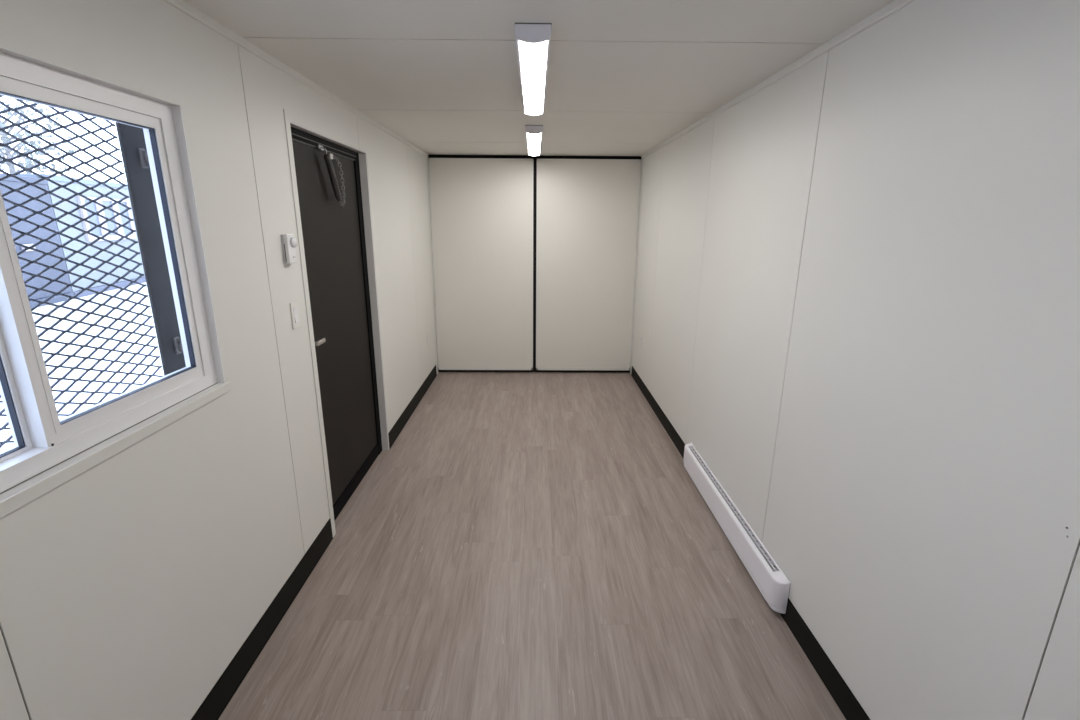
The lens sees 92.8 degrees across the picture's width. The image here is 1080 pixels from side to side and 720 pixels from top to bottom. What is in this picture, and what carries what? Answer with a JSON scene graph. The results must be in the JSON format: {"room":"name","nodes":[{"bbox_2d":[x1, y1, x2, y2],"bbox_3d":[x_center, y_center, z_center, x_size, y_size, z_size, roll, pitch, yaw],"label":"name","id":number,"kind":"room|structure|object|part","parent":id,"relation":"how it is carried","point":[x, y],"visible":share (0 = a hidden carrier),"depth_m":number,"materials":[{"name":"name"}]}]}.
{"room":"portable office container","nodes":[
{"label":"portable office container","id":0,"kind":"room"},
{"bbox_2d":[0,0,436,719],"bbox_3d":[-1.121,-0.141,2.442,0.090,2.300,6.110,0,15,-1],"label":"wall","id":1,"kind":"structure","parent":0,"point":[129,587],"depth_m":1.64,"materials":[{"name":"grey"}]},
{"bbox_2d":[0,95,185,447],"bbox_3d":[-1.182,-0.155,1.018,0.069,1.090,1.379,0,15,-1],"label":"screen","id":2,"kind":"object","parent":1,"relation":"attached to","point":[132,143],"visible":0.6,"depth_m":1.43,"materials":[{"name":"metal"}]},
{"bbox_3d":[-1.216,-0.321,1.629,0.012,1.090,0.112,0,15,-1],"label":"post","id":3,"kind":"part","parent":2,"relation":"part of","materials":[{"name":"metal"}]},
{"bbox_2d":[0,45,230,518],"bbox_3d":[-1.104,-0.156,1.015,0.098,0.896,1.323,0,15,-1],"label":"window","id":4,"kind":"structure","parent":1,"relation":"in","point":[48,452],"depth_m":1.26,"materials":[{"name":"white plastic"}]},
{"bbox_3d":[-1.134,-0.095,0.767,0.025,0.784,0.648,0,15,-1],"label":"sash","id":5,"kind":"part","parent":4,"relation":"part of","materials":[{"name":"white plastic"}]},
{"bbox_3d":[-1.109,-0.248,1.309,0.035,0.771,0.554,0,15,-1],"label":"sash","id":6,"kind":"part","parent":4,"relation":"part of","materials":[{"name":"white plastic"}]},
{"bbox_3d":[-1.073,0.260,1.128,0.032,0.034,1.323,0,15,-1],"label":"sill","id":7,"kind":"part","parent":4,"relation":"part of","materials":[{"name":"white"}]},
{"bbox_2d":[281,234,296,263],"bbox_3d":[-1.052,-0.469,2.166,0.040,0.121,0.070,0,15,-1],"label":"thermostat","id":8,"kind":"object","parent":1,"relation":"attached to","point":[289,242],"visible":1,"depth_m":2.15,"materials":[{"name":"white plastic"}]},
{"bbox_2d":[290,301,300,329],"bbox_3d":[-1.068,-0.196,2.248,0.011,0.115,0.070,0,15,-1],"label":"light switch","id":9,"kind":"object","parent":1,"relation":"attached to","point":[294,309],"visible":1,"depth_m":2.24,"materials":[{"name":"white plastic"}]},
{"bbox_2d":[164,0,427,156],"bbox_3d":[-1.063,-1.212,2.127,0.012,0.027,5.960,0,15,-1],"label":"trim","id":10,"kind":"structure","parent":1,"relation":"attached to","point":[185,7],"depth_m":2.00,"materials":[{"name":"white plastic"}]},
{"bbox_2d":[283,109,335,536],"bbox_3d":[-1.073,-0.065,2.425,0.005,2.042,0.043,0,15,-1],"label":"trim","id":11,"kind":"structure","parent":1,"relation":"attached to","point":[286,113],"depth_m":2.37,"materials":[{"name":"white"}]},
{"bbox_2d":[191,365,436,719],"bbox_3d":[-1.077,0.873,2.647,0.008,0.117,5.875,0,15,-1],"label":"baseboard","id":12,"kind":"structure","parent":1,"relation":"attached to","point":[218,698],"depth_m":2.05,"materials":[{"name":"black rubber"}]},
{"bbox_2d":[291,127,381,520],"bbox_3d":[-1.131,-0.182,2.944,0.100,1.998,1.016,0,15,-1],"label":"door","id":13,"kind":"structure","parent":1,"relation":"in","point":[334,242],"depth_m":2.90,"materials":[{"name":"black metal"}]},
{"bbox_3d":[-1.098,-0.089,2.539,0.042,0.022,0.095,0,15,-1],"label":"lever","id":14,"kind":"part","parent":13,"relation":"part of","materials":[{"name":"silver metal"}]},
{"bbox_2d":[317,144,344,206],"bbox_3d":[-1.100,-0.971,2.738,0.054,0.295,0.265,0,15,-1],"label":"door closer","id":15,"kind":"object","parent":13,"relation":"hanging from","point":[327,157],"visible":1,"depth_m":2.72,"materials":[{"name":"silver metal"}]},
{"bbox_3d":[-1.101,-0.979,2.818,0.041,0.269,0.106,0,15,-1],"label":"chain","id":16,"kind":"part","parent":15,"relation":"part of","materials":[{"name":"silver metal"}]},
{"bbox_2d":[290,121,388,449],"bbox_3d":[-1.102,-0.188,2.954,0.048,2.004,1.042,0,15,-1],"label":"trim","id":17,"kind":"structure","parent":1,"relation":"attached to","point":[363,164],"depth_m":3.37,"materials":[{"name":"white"}]},
{"bbox_2d":[426,157,438,373],"bbox_3d":[-1.102,-0.916,5.286,0.004,2.192,0.095,0,15,-1],"label":"trim","id":18,"kind":"structure","parent":1,"relation":"attached to","point":[426,157],"depth_m":5.25,"materials":[{"name":"white"}]},
{"bbox_2d":[218,372,845,719],"bbox_3d":[-0.032,0.944,2.747,2.280,0.060,6.110,0,15,-1],"label":"floor","id":19,"kind":"structure","parent":0,"point":[526,545],"depth_m":2.32,"materials":[{"name":"laminate"}]},
{"bbox_2d":[428,155,641,371],"bbox_3d":[-0.055,-0.947,5.370,2.280,2.220,0.058,0,15,-1],"label":"door frame","id":20,"kind":"structure","parent":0,"point":[534,158],"depth_m":5.19,"materials":[{"name":"black"}]},
{"bbox_2d":[428,158,532,369],"bbox_3d":[-0.584,-0.935,5.314,1.027,2.152,0.042,0,15,-1],"label":"wall panel","id":21,"kind":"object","parent":20,"relation":"in","point":[481,208],"depth_m":5.27,"materials":[{"name":"white"}]},
{"bbox_2d":[536,159,641,369],"bbox_3d":[0.475,-0.932,5.325,1.027,2.152,0.042,0,15,-1],"label":"wall panel","id":22,"kind":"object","parent":20,"relation":"in","point":[587,216],"depth_m":5.29,"materials":[{"name":"white"}]},
{"bbox_2d":[184,0,894,155],"bbox_3d":[-0.019,-1.257,2.151,2.280,0.060,6.104,0,15,-1],"label":"ceiling","id":23,"kind":"structure","parent":0,"point":[661,67],"depth_m":2.00,"materials":[{"name":"grey paint"}]},
{"bbox_2d":[515,23,551,115],"bbox_3d":[-0.028,-1.229,2.268,0.120,0.056,1.223,0,15,-1],"label":"ceiling light","id":24,"kind":"object","parent":23,"relation":"attached to","point":[532,39],"visible":1,"depth_m":1.93,"materials":[{"name":"white plastic"}]},
{"bbox_2d":[525,125,542,155],"bbox_3d":[-0.046,-1.710,4.048,0.120,0.056,1.223,0,15,-1],"label":"ceiling light","id":25,"kind":"object","parent":23,"relation":"attached to","point":[533,132],"visible":1,"depth_m":3.75,"materials":[{"name":"white plastic"}]},
{"bbox_2d":[632,0,1079,719],"bbox_3d":[1.069,-0.139,2.465,0.090,2.290,6.110,0,15,-1],"label":"wall","id":26,"kind":"structure","parent":0,"point":[858,286],"depth_m":1.46,"materials":[{"name":"grey"}]},
{"bbox_2d":[630,158,642,373],"bbox_3d":[0.994,-0.910,5.309,0.004,2.192,0.095,0,15,-1],"label":"trim","id":27,"kind":"structure","parent":26,"relation":"attached to","point":[642,158],"depth_m":5.28,"materials":[{"name":"white"}]},
{"bbox_2d":[683,442,790,613],"bbox_3d":[0.992,0.801,2.778,0.065,0.151,1.375,0,15,-1],"label":"baseboard heater","id":28,"kind":"object","parent":26,"relation":"attached to","point":[771,581],"visible":1,"depth_m":2.48,"materials":[{"name":"white metal"}]},
{"bbox_2d":[690,446,775,571],"bbox_3d":[0.993,0.737,2.773,0.028,0.014,1.250,0,15,-1],"label":"grille","id":29,"kind":"object","parent":28,"relation":"attached to","point":[750,538],"depth_m":2.60,"materials":[{"name":"white metal"}]},
{"bbox_2d":[631,366,869,719],"bbox_3d":[1.015,0.882,2.681,0.008,0.105,5.895,0,15,-1],"label":"baseboard","id":30,"kind":"structure","parent":26,"relation":"attached to","point":[835,684],"depth_m":1.93,"materials":[{"name":"black rubber"}]},
{"bbox_2d":[641,0,914,157],"bbox_3d":[1.025,-1.205,2.150,0.012,0.027,5.960,0,15,-1],"label":"trim","id":31,"kind":"structure","parent":26,"relation":"attached to","point":[896,5],"depth_m":1.96,"materials":[{"name":"white"}]},
{"label":"outside","id":32,"kind":"structure","parent":0,"visible":0},
{"bbox_2d":[0,282,163,452],"bbox_3d":[-30.855,-0.896,9.808,58.500,0.160,100.000,0,15,-1],"label":"ground","id":33,"kind":"structure","parent":32,"point":[60,312],"depth_m":7.36,"materials":[{"name":"white snow"}]},
{"bbox_2d":[0,174,73,307],"bbox_3d":[-11.212,-1.842,8.425,2.470,2.620,6.070,-3,16,-13],"label":"shipping container","id":34,"kind":"object","parent":33,"relation":"on","point":[20,212],"visible":0.57,"depth_m":10.81,"materials":[{"name":"blue metal"}]},
{"bbox_3d":[-11.219,-3.047,8.095,2.440,0.120,6.070,-3,16,-13],"label":"rail","id":35,"kind":"part","parent":34,"relation":"part of","materials":[{"name":"blue"}]},
{"bbox_3d":[-11.234,-0.649,8.744,2.440,0.150,6.070,-3,16,-13],"label":"rail","id":36,"kind":"part","parent":34,"relation":"part of","materials":[{"name":"blue"}]},
{"bbox_3d":[-10.844,-2.688,11.466,0.171,2.470,0.100,-3,16,-13],"label":"corner post","id":37,"kind":"part","parent":34,"relation":"part of","materials":[{"name":"blue"}]},
{"bbox_2d":[0,97,73,175],"bbox_3d":[-20.778,-7.257,20.038,4.151,6.912,4.104,0,15,-1],"label":"tree","id":38,"kind":"object","parent":33,"relation":"on","point":[4,137],"visible":0.51,"depth_m":19.99,"materials":[{"name":"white plant"}]},
{"bbox_2d":[0,173,145,297],"bbox_3d":[-13.340,-4.230,17.014,2.470,2.720,12.200,-3,16,-13],"label":"container","id":39,"kind":"object","parent":33,"relation":"on","point":[75,245],"visible":0.38,"depth_m":12.79,"materials":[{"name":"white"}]},
{"bbox_3d":[-10.874,-2.769,11.575,0.171,2.570,0.100,-3,16,-13],"label":"corner post","id":40,"kind":"part","parent":39,"relation":"part of","materials":[{"name":"blue"}]},
{"bbox_3d":[-13.347,-5.484,16.671,2.440,0.120,12.200,-3,16,-13],"label":"rail","id":41,"kind":"part","parent":39,"relation":"part of","materials":[{"name":"grey metal"}]},
{"bbox_3d":[-11.071,-3.506,12.685,0.040,0.870,0.470,-3,16,-13],"label":"pane","id":42,"kind":"part","parent":39,"relation":"part of","materials":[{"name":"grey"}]},
{"bbox_3d":[-11.245,-3.697,13.389,0.040,0.870,0.470,-3,16,-13],"label":"pane","id":43,"kind":"part","parent":39,"relation":"part of","materials":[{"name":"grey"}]},
{"bbox_3d":[-13.362,-2.988,17.346,2.440,0.150,12.200,-3,16,-13],"label":"rail","id":44,"kind":"part","parent":39,"relation":"part of","materials":[{"name":"grey"}]},
{"bbox_3d":[-11.419,-3.889,14.093,0.040,0.870,0.470,-3,16,-13],"label":"pane","id":45,"kind":"part","parent":39,"relation":"part of","materials":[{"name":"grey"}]}
]}

